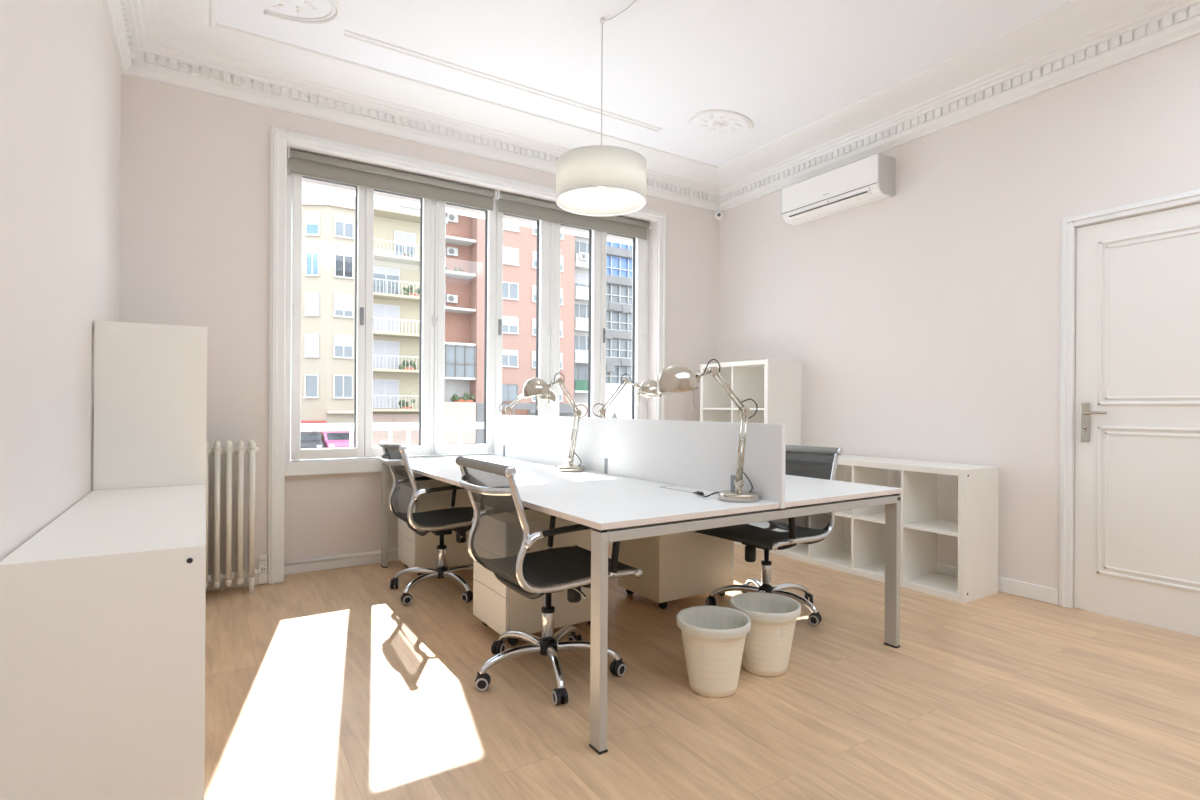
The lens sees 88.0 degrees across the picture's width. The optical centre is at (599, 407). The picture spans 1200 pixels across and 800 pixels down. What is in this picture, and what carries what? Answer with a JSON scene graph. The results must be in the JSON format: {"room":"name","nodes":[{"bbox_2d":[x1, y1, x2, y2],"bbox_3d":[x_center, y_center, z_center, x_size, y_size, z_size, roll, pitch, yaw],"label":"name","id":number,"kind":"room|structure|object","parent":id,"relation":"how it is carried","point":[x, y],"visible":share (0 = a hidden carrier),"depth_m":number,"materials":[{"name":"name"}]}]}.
{"room":"office","nodes":[
{"label":"office","id":0,"kind":"room"},
{"bbox_2d":[0,0,120,560],"bbox_3d":[-0.856,-0.478,0.402,0.200,3.180,7.200,0,0,-32],"label":"wall","id":1,"kind":"structure","parent":0,"point":[60,75],"depth_m":1.96,"materials":[{"name":"paint"}]},
{"bbox_2d":[102,0,216,72],"bbox_3d":[-0.626,-1.975,0.661,0.450,0.223,7.000,0,0,-32],"label":"trim","id":2,"kind":"structure","parent":1,"relation":"attached to","point":[133,24],"depth_m":3.23,"materials":[{"name":"paint"}]},
{"bbox_2d":[119,23,718,583],"bbox_3d":[-0.767,-0.488,4.683,4.943,3.200,0.830,0,0,-32],"label":"wall","id":3,"kind":"structure","parent":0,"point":[195,165],"depth_m":3.88,"materials":[{"name":"paint"}]},
{"bbox_2d":[206,573,266,591],"bbox_3d":[-0.798,1.077,4.703,4.526,0.070,0.012,0,0,-32],"label":"baseboard","id":4,"kind":"structure","parent":3,"relation":"attached to","point":[222,586],"depth_m":3.78,"materials":[{"name":"paint"}]},
{"bbox_2d":[258,574,266,583],"bbox_3d":[-2.095,1.067,3.862,0.050,0.058,0.016,0,0,-32],"label":"junction box","id":5,"kind":"object","parent":3,"relation":"attached to","point":[262,579],"visible":0.92,"depth_m":3.85,"materials":[{"name":"white plastic"}]},
{"bbox_2d":[258,555,266,573],"bbox_3d":[-2.102,0.980,3.874,0.050,0.112,0.013,0,0,-32],"label":"wall socket","id":6,"kind":"object","parent":3,"relation":"attached to","point":[262,560],"visible":0.94,"depth_m":3.87,"materials":[{"name":"white plastic"}]},
{"bbox_2d":[259,557,266,563],"bbox_3d":[-2.099,0.952,3.870,0.042,0.042,0.001,0,0,-32],"label":"outlet","id":7,"kind":"object","parent":6,"relation":"attached to","point":[262,560],"depth_m":3.87,"materials":[{"name":"white plastic"}]},
{"bbox_2d":[259,566,266,572],"bbox_3d":[-2.099,1.008,3.870,0.042,0.042,0.001,0,0,-32],"label":"outlet","id":8,"kind":"object","parent":6,"relation":"attached to","point":[263,568],"depth_m":3.87,"materials":[{"name":"white plastic"}]},
{"bbox_2d":[284,548,399,574],"bbox_3d":[-0.843,1.067,4.877,2.956,0.089,0.027,0,0,-32],"label":"baseboard","id":9,"kind":"structure","parent":3,"relation":"attached to","point":[373,557],"depth_m":4.26,"materials":[{"name":"paint"}]},
{"bbox_2d":[287,147,496,210],"bbox_3d":[-1.406,-1.588,4.385,1.431,0.156,0.069,0,0,-32],"label":"roller blind","id":10,"kind":"object","parent":3,"relation":"attached to","point":[306,164],"visible":1,"depth_m":4.34,"materials":[{"name":"grey fabric"}]},
{"bbox_2d":[285,158,648,475],"bbox_3d":[-0.820,-0.601,4.857,2.957,2.115,0.118,0,0,-32],"label":"window","id":11,"kind":"structure","parent":3,"relation":"attached to","point":[363,457],"depth_m":4.58,"materials":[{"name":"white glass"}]},
{"bbox_2d":[496,190,650,239],"bbox_3d":[-0.174,-1.580,5.168,1.455,0.156,0.069,0,0,-32],"label":"roller blind","id":12,"kind":"object","parent":3,"relation":"attached to","point":[511,204],"visible":0.87,"depth_m":5.11,"materials":[{"name":"grey fabric"}]},
{"bbox_2d":[715,212,722,219],"bbox_3d":[1.123,-1.798,5.864,0.080,0.080,0.124,0,0,13],"label":"security camera","id":13,"kind":"object","parent":3,"relation":"attached to","point":[719,215],"visible":1,"depth_m":5.82,"materials":[{"name":"white plastic"}]},
{"bbox_2d":[216,0,1073,165],"bbox_3d":[1.054,-2.132,1.835,4.943,0.150,7.580,0,0,-32],"label":"ceiling","id":14,"kind":"structure","parent":0,"point":[785,66],"depth_m":3.56,"materials":[{"name":"paint"}]},
{"bbox_2d":[262,0,340,24],"bbox_3d":[-1.561,-2.067,3.157,0.439,0.045,0.391,0,0,0],"label":"trim","id":15,"kind":"structure","parent":14,"relation":"attached to","point":[311,21],"depth_m":3.28,"materials":[{"name":"paint"}]},
{"bbox_2d":[343,30,661,131],"bbox_3d":[-0.485,-2.062,4.027,2.200,0.008,0.062,0,0,-32],"label":"trim","id":16,"kind":"structure","parent":14,"relation":"attached to","point":[346,31],"depth_m":3.89,"materials":[{"name":"paint"}]},
{"bbox_2d":[556,0,646,216],"bbox_3d":[0.009,-1.574,3.301,0.480,0.977,0.480,0,0,-2],"label":"pendant lamp","id":17,"kind":"object","parent":14,"relation":"hanging from","point":[601,180],"visible":1,"depth_m":3.14,"materials":[{"name":"fabric"}]},
{"bbox_2d":[687,109,753,132],"bbox_3d":[0.875,-2.052,4.481,0.504,0.045,0.334,0,0,-32],"label":"trim","id":18,"kind":"structure","parent":14,"relation":"attached to","point":[721,123],"depth_m":4.43,"materials":[{"name":"paint"}]},
{"bbox_2d":[204,542,1199,799],"bbox_3d":[1.034,1.183,1.835,4.943,0.120,7.580,0,0,-32],"label":"floor","id":19,"kind":"structure","parent":0,"point":[322,684],"depth_m":2.35,"materials":[{"name":"brown wood"}]},
{"bbox_2d":[0,484,205,799],"bbox_3d":[-1.599,0.732,2.139,0.404,0.750,1.473,0,0,-32],"label":"cabinet","id":20,"kind":"object","parent":19,"relation":"on","point":[102,610],"visible":1,"depth_m":1.54,"materials":[{"name":"white wood"}]},
{"bbox_2d":[93,320,206,495],"bbox_3d":[-2.192,0.366,3.078,0.407,1.475,0.740,0,0,-32],"label":"cabinet","id":21,"kind":"object","parent":19,"relation":"on","point":[150,380],"visible":0.56,"depth_m":2.76,"materials":[{"name":"white wood"}]},
{"bbox_2d":[206,440,260,594],"bbox_3d":[-2.276,0.649,3.603,0.546,0.907,0.140,0,0,-32],"label":"radiator","id":22,"kind":"object","parent":19,"relation":"on","point":[240,450],"visible":0.44,"depth_m":3.63,"materials":[{"name":"metal"}]},
{"bbox_2d":[379,440,473,604],"bbox_3d":[-0.969,0.660,3.763,0.675,0.901,0.639,0,0,-30],"label":"office chair","id":23,"kind":"object","parent":19,"relation":"on","point":[404,493],"visible":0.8,"depth_m":3.65,"materials":[{"name":"grey fabric"}]},
{"bbox_2d":[398,480,472,575],"bbox_3d":[-1.061,0.818,4.309,0.569,0.585,0.400,0,0,-33],"label":"drawer pedestal","id":24,"kind":"object","parent":19,"relation":"on","point":[414,550],"visible":0.4,"depth_m":4.10,"materials":[{"name":"wood"}]},
{"bbox_2d":[473,509,591,645],"bbox_3d":[-0.305,0.823,3.167,0.569,0.585,0.400,0,0,-33],"label":"drawer pedestal","id":25,"kind":"object","parent":19,"relation":"on","point":[499,607],"visible":0.46,"depth_m":2.99,"materials":[{"name":"wood"}]},
{"bbox_2d":[455,456,642,705],"bbox_3d":[-0.239,0.663,2.611,0.650,0.904,0.623,0,0,-32],"label":"office chair","id":26,"kind":"object","parent":19,"relation":"on","point":[500,539],"visible":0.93,"depth_m":2.50,"materials":[{"name":"grey fabric"}]},
{"bbox_2d":[381,455,901,754],"bbox_3d":[-0.057,0.744,3.625,1.690,0.746,2.800,0,0,-33],"label":"desk","id":27,"kind":"object","parent":19,"relation":"on","point":[616,508],"visible":0.7,"depth_m":2.56,"materials":[{"name":"white laminate"}]},
{"bbox_2d":[499,389,556,414],"bbox_3d":[-0.557,0.101,4.830,0.474,0.535,0.160,0,0,-32],"label":"desk lamp","id":28,"kind":"object","parent":27,"relation":"on","point":[552,396],"visible":0.41,"depth_m":4.84,"materials":[{"name":"silver metal"}]},
{"bbox_2d":[522,373,587,471],"bbox_3d":[-0.255,0.086,3.565,0.411,0.569,0.160,0,0,-32],"label":"desk lamp","id":29,"kind":"object","parent":27,"relation":"on","point":[533,387],"visible":1,"depth_m":3.55,"materials":[{"name":"silver metal"}]},
{"bbox_2d":[592,373,661,417],"bbox_3d":[0.168,0.083,3.780,0.488,0.579,0.160,0,0,-32],"label":"desk lamp","id":30,"kind":"object","parent":27,"relation":"on","point":[647,388],"visible":0.66,"depth_m":3.80,"materials":[{"name":"silver metal"}]},
{"bbox_2d":[495,415,785,508],"bbox_3d":[-0.039,0.228,3.616,0.033,0.333,2.792,0,0,-33],"label":"screen","id":31,"kind":"object","parent":27,"relation":"attached to","point":[702,455],"visible":0.74,"depth_m":3.08,"materials":[{"name":"white plastic"}]},
{"bbox_2d":[656,359,758,502],"bbox_3d":[0.432,0.092,2.441,0.310,0.564,0.461,0,0,30],"label":"desk lamp","id":32,"kind":"object","parent":27,"relation":"on","point":[675,378],"visible":1,"depth_m":2.44,"materials":[{"name":"silver metal"}]},
{"bbox_2d":[618,531,733,608],"bbox_3d":[0.453,0.827,3.706,0.569,0.585,0.400,0,0,-33],"label":"drawer pedestal","id":33,"kind":"object","parent":19,"relation":"on","point":[675,566],"visible":0.52,"depth_m":3.51,"materials":[{"name":"wood"}]},
{"bbox_2d":[676,606,750,697],"bbox_3d":[0.452,0.978,2.480,0.293,0.283,0.292,0,0,40],"label":"wastebasket","id":34,"kind":"object","parent":19,"relation":"on","point":[713,637],"visible":1,"depth_m":2.39,"materials":[{"name":"plastic"}]},
{"bbox_2d":[700,359,801,550],"bbox_3d":[1.256,0.375,5.265,0.390,1.500,0.782,0,0,-32],"label":"cube shelf","id":35,"kind":"object","parent":19,"relation":"on","point":[774,385],"visible":0.41,"depth_m":5.16,"materials":[{"name":"white wood"}]},
{"bbox_2d":[729,592,800,676],"bbox_3d":[0.707,0.980,2.671,0.298,0.283,0.299,0,0,39],"label":"wastebasket","id":36,"kind":"object","parent":19,"relation":"on","point":[768,643],"visible":0.86,"depth_m":2.58,"materials":[{"name":"plastic"}]},
{"bbox_2d":[694,445,842,625],"bbox_3d":[0.944,0.670,3.438,0.650,0.904,0.625,0,0,-38],"label":"office chair","id":37,"kind":"object","parent":19,"relation":"on","point":[803,461],"visible":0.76,"depth_m":3.42,"materials":[{"name":"grey fabric"}]},
{"bbox_2d":[769,454,998,602],"bbox_3d":[1.866,0.743,4.301,0.390,0.770,1.475,0,0,-32],"label":"cube shelf","id":38,"kind":"object","parent":19,"relation":"on","point":[976,528],"visible":0.6,"depth_m":3.94,"materials":[{"name":"white wood"}]},
{"bbox_2d":[719,34,1199,607],"bbox_3d":[3.147,-0.454,2.946,0.200,3.180,7.200,0,0,-32],"label":"wall","id":39,"kind":"structure","parent":0,"point":[922,321],"depth_m":4.00,"materials":[{"name":"paint"}]},
{"bbox_2d":[781,153,895,225],"bbox_3d":[1.782,-1.632,4.728,0.208,0.280,0.866,0,0,-32],"label":"air conditioner","id":40,"kind":"object","parent":39,"relation":"attached to","point":[870,179],"visible":1,"depth_m":4.59,"materials":[{"name":"plastic"}]},
{"bbox_2d":[844,543,1058,604],"bbox_3d":[2.993,1.090,2.973,0.015,0.090,7.000,0,0,-32],"label":"baseboard","id":41,"kind":"structure","parent":39,"relation":"attached to","point":[1005,585],"depth_m":3.71,"materials":[{"name":"paint"}]},
{"bbox_2d":[717,0,1199,211],"bbox_3d":[2.828,-1.954,2.857,0.450,0.223,7.000,0,0,-32],"label":"trim","id":42,"kind":"structure","parent":39,"relation":"attached to","point":[1075,40],"depth_m":3.80,"materials":[{"name":"paint"}]},
{"bbox_2d":[1059,189,1199,636],"bbox_3d":[2.884,0.032,3.150,0.100,2.205,0.946,0,0,-32],"label":"door","id":43,"kind":"structure","parent":39,"relation":"in","point":[1137,550],"depth_m":3.27,"materials":[{"name":"paint"}]},
{"bbox_3d":[-0.841,1.212,5.413,6.000,0.200,0.469,0,0,-32],"label":"floor","id":44,"kind":"structure","parent":0,"visible":0},
{"bbox_2d":[301,422,483,446],"bbox_3d":[-0.883,0.622,5.484,5.600,0.980,0.060,0,0,-32],"label":"balcony railing","id":45,"kind":"object","parent":44,"relation":"on","point":[447,425],"visible":0.09,"depth_m":4.96,"materials":[{"name":"white metal"}]},
{"label":"outside","id":46,"kind":"structure","parent":0,"visible":0},
{"bbox_3d":[-13.252,3.186,67.423,170.000,0.300,112.000,0,0,-32],"label":"road","id":47,"kind":"object","parent":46,"visible":0},
{"bbox_2d":[301,431,323,447],"bbox_3d":[-18.645,2.288,39.097,1.750,1.430,4.220,0,0,-32],"label":"car","id":48,"kind":"object","parent":47,"relation":"on","point":[312,439],"visible":0.36,"depth_m":38.26,"materials":[{"name":"metal"}]},
{"bbox_2d":[301,187,355,436],"bbox_3d":[-22.961,-7.823,48.828,6.550,21.600,12.900,0,0,-32],"label":"apartment block","id":49,"kind":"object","parent":47,"relation":"on","point":[328,218],"visible":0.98,"depth_m":44.52,"materials":[{"name":"paint"}]},
{"bbox_2d":[306,335,316,355],"bbox_3d":[-20.573,-4.415,44.391,0.796,1.488,0.024,0,0,-1],"label":"shutter","id":50,"kind":"object","parent":49,"relation":"hanging from","point":[311,340],"depth_m":44.38,"materials":[{"name":"white plastic"}]},
{"bbox_2d":[306,294,317,313],"bbox_3d":[-20.555,-7.364,44.391,0.796,1.488,0.024,0,0,-1],"label":"shutter","id":51,"kind":"object","parent":49,"relation":"hanging from","point":[311,299],"depth_m":44.38,"materials":[{"name":"white plastic"}]},
{"bbox_2d":[307,213,317,224],"bbox_3d":[-20.518,-13.452,44.391,0.796,0.813,0.024,0,0,-1],"label":"shutter","id":52,"kind":"object","parent":49,"relation":"hanging from","point":[312,218],"depth_m":44.38,"materials":[{"name":"white plastic"}]},
{"bbox_2d":[335,336,351,346],"bbox_3d":[-18.565,-4.777,45.006,1.146,0.738,0.024,0,0,-32],"label":"shutter","id":53,"kind":"object","parent":49,"relation":"hanging from","point":[340,341],"depth_m":44.99,"materials":[{"name":"white plastic"}]},
{"bbox_2d":[335,295,351,310],"bbox_3d":[-18.549,-7.540,45.006,1.146,1.113,0.024,0,0,-32],"label":"shutter","id":54,"kind":"object","parent":49,"relation":"hanging from","point":[342,302],"depth_m":44.98,"materials":[{"name":"white plastic"}]},
{"bbox_2d":[336,215,352,223],"bbox_3d":[-18.512,-13.590,45.006,1.146,0.513,0.024,0,0,-32],"label":"shutter","id":55,"kind":"object","parent":49,"relation":"hanging from","point":[340,219],"depth_m":45.00,"materials":[{"name":"white plastic"}]},
{"bbox_2d":[320,431,353,446],"bbox_3d":[-16.999,2.298,40.144,1.750,1.430,4.220,0,0,-32],"label":"car","id":56,"kind":"object","parent":47,"relation":"on","point":[329,438],"visible":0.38,"depth_m":39.21,"materials":[{"name":"metal"}]},
{"bbox_2d":[372,200,419,445],"bbox_3d":[-18.045,-7.743,51.952,5.000,21.500,12.900,0,0,-32],"label":"apartment block","id":57,"kind":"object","parent":47,"relation":"on","point":[396,270],"visible":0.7,"depth_m":47.48,"materials":[{"name":"beige paint"}]},
{"bbox_2d":[373,380,397,406],"bbox_3d":[-16.359,-1.039,47.371,1.896,1.988,0.024,0,0,-32],"label":"shutter","id":58,"kind":"object","parent":57,"relation":"hanging from","point":[380,387],"depth_m":47.36,"materials":[{"name":"white plastic"}]},
{"bbox_2d":[373,341,397,367],"bbox_3d":[-16.341,-3.989,47.371,1.896,1.988,0.024,0,0,-32],"label":"shutter","id":59,"kind":"object","parent":57,"relation":"hanging from","point":[379,347],"depth_m":47.35,"materials":[{"name":"white plastic"}]},
{"bbox_2d":[373,305,398,332],"bbox_3d":[-16.324,-6.739,47.371,1.896,1.988,0.024,0,0,-32],"label":"shutter","id":60,"kind":"object","parent":57,"relation":"hanging from","point":[382,311],"depth_m":47.39,"materials":[{"name":"white plastic"}]},
{"bbox_2d":[373,267,398,275],"bbox_3d":[-16.302,-10.339,47.371,1.896,0.488,0.024,0,0,-32],"label":"shutter","id":61,"kind":"object","parent":57,"relation":"hanging from","point":[377,271],"depth_m":47.35,"materials":[{"name":"white plastic"}]},
{"bbox_2d":[395,232,414,246],"bbox_3d":[-15.104,-12.981,48.122,1.496,0.988,0.024,0,0,-32],"label":"shutter","id":62,"kind":"object","parent":57,"relation":"hanging from","point":[404,237],"depth_m":48.12,"materials":[{"name":"white plastic"}]},
{"bbox_2d":[444,213,475,443],"bbox_3d":[-14.611,-9.972,54.541,3.450,26.000,12.200,0,0,-32],"label":"apartment block","id":63,"kind":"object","parent":47,"relation":"on","point":[460,354],"visible":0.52,"depth_m":50.61,"materials":[{"name":"red brick"}]},
{"bbox_2d":[470,217,574,442],"bbox_3d":[-9.211,-10.439,57.794,9.150,27.000,12.500,0,0,-32],"label":"apartment block","id":64,"kind":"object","parent":47,"relation":"on","point":[519,242],"visible":0.27,"depth_m":52.44,"materials":[{"name":"brick"}]},
{"bbox_2d":[502,409,512,414],"bbox_3d":[-7.829,1.569,51.823,1.200,2.800,0.060,0,0,-32],"label":"shutter","id":65,"kind":"object","parent":64,"relation":"hanging from","point":[511,410],"depth_m":51.91,"materials":[{"name":"pink"}]},
{"bbox_2d":[502,351,516,355],"bbox_3d":[-7.638,-4.523,51.953,1.546,0.363,0.024,0,0,-32],"label":"shutter","id":66,"kind":"object","parent":64,"relation":"hanging from","point":[504,353],"depth_m":51.98,"materials":[{"name":"white plastic"}]},
{"bbox_2d":[502,317,516,325],"bbox_3d":[-7.622,-7.167,51.953,1.546,0.676,0.024,0,0,-32],"label":"shutter","id":67,"kind":"object","parent":64,"relation":"hanging from","point":[506,321],"depth_m":51.97,"materials":[{"name":"white plastic"}]},
{"bbox_2d":[503,248,517,263],"bbox_3d":[-7.588,-12.636,51.953,1.546,1.238,0.024,0,0,-32],"label":"shutter","id":68,"kind":"object","parent":64,"relation":"hanging from","point":[510,255],"depth_m":52.01,"materials":[{"name":"white plastic"}]},
{"bbox_2d":[503,223,517,229],"bbox_3d":[-7.571,-15.486,51.953,1.546,1.238,0.024,0,0,-32],"label":"shutter","id":69,"kind":"object","parent":64,"relation":"hanging from","point":[506,226],"depth_m":51.94,"materials":[{"name":"white plastic"}]},
{"bbox_2d":[515,409,527,415],"bbox_3d":[-6.648,1.577,52.574,1.200,2.800,0.060,0,0,-32],"label":"shutter","id":70,"kind":"object","parent":64,"relation":"hanging from","point":[524,412],"depth_m":52.54,"materials":[{"name":"pink"}]},
{"bbox_2d":[574,236,588,417],"bbox_3d":[-4.002,-10.408,61.203,3.200,27.000,12.335,0,0,-32],"label":"apartment block","id":71,"kind":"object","parent":47,"relation":"on","point":[581,305],"visible":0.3,"depth_m":56.81,"materials":[{"name":"white concrete"}]},
{"bbox_2d":[575,273,588,284],"bbox_3d":[-1.570,-11.774,57.203,2.396,0.938,0.024,0,0,-32],"label":"shutter","id":72,"kind":"object","parent":71,"relation":"hanging from","point":[580,278],"depth_m":57.13,"materials":[{"name":"white plastic"}]},
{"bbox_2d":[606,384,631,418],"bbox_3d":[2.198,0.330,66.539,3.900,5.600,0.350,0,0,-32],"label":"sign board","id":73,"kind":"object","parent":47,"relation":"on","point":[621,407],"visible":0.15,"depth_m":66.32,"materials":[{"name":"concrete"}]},
{"bbox_2d":[606,241,632,383],"bbox_3d":[-0.628,-13.387,78.760,8.700,33.000,14.300,0,0,-32],"label":"office block","id":74,"kind":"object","parent":47,"relation":"on","point":[619,256],"visible":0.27,"depth_m":72.84,"materials":[{"name":"concrete"}]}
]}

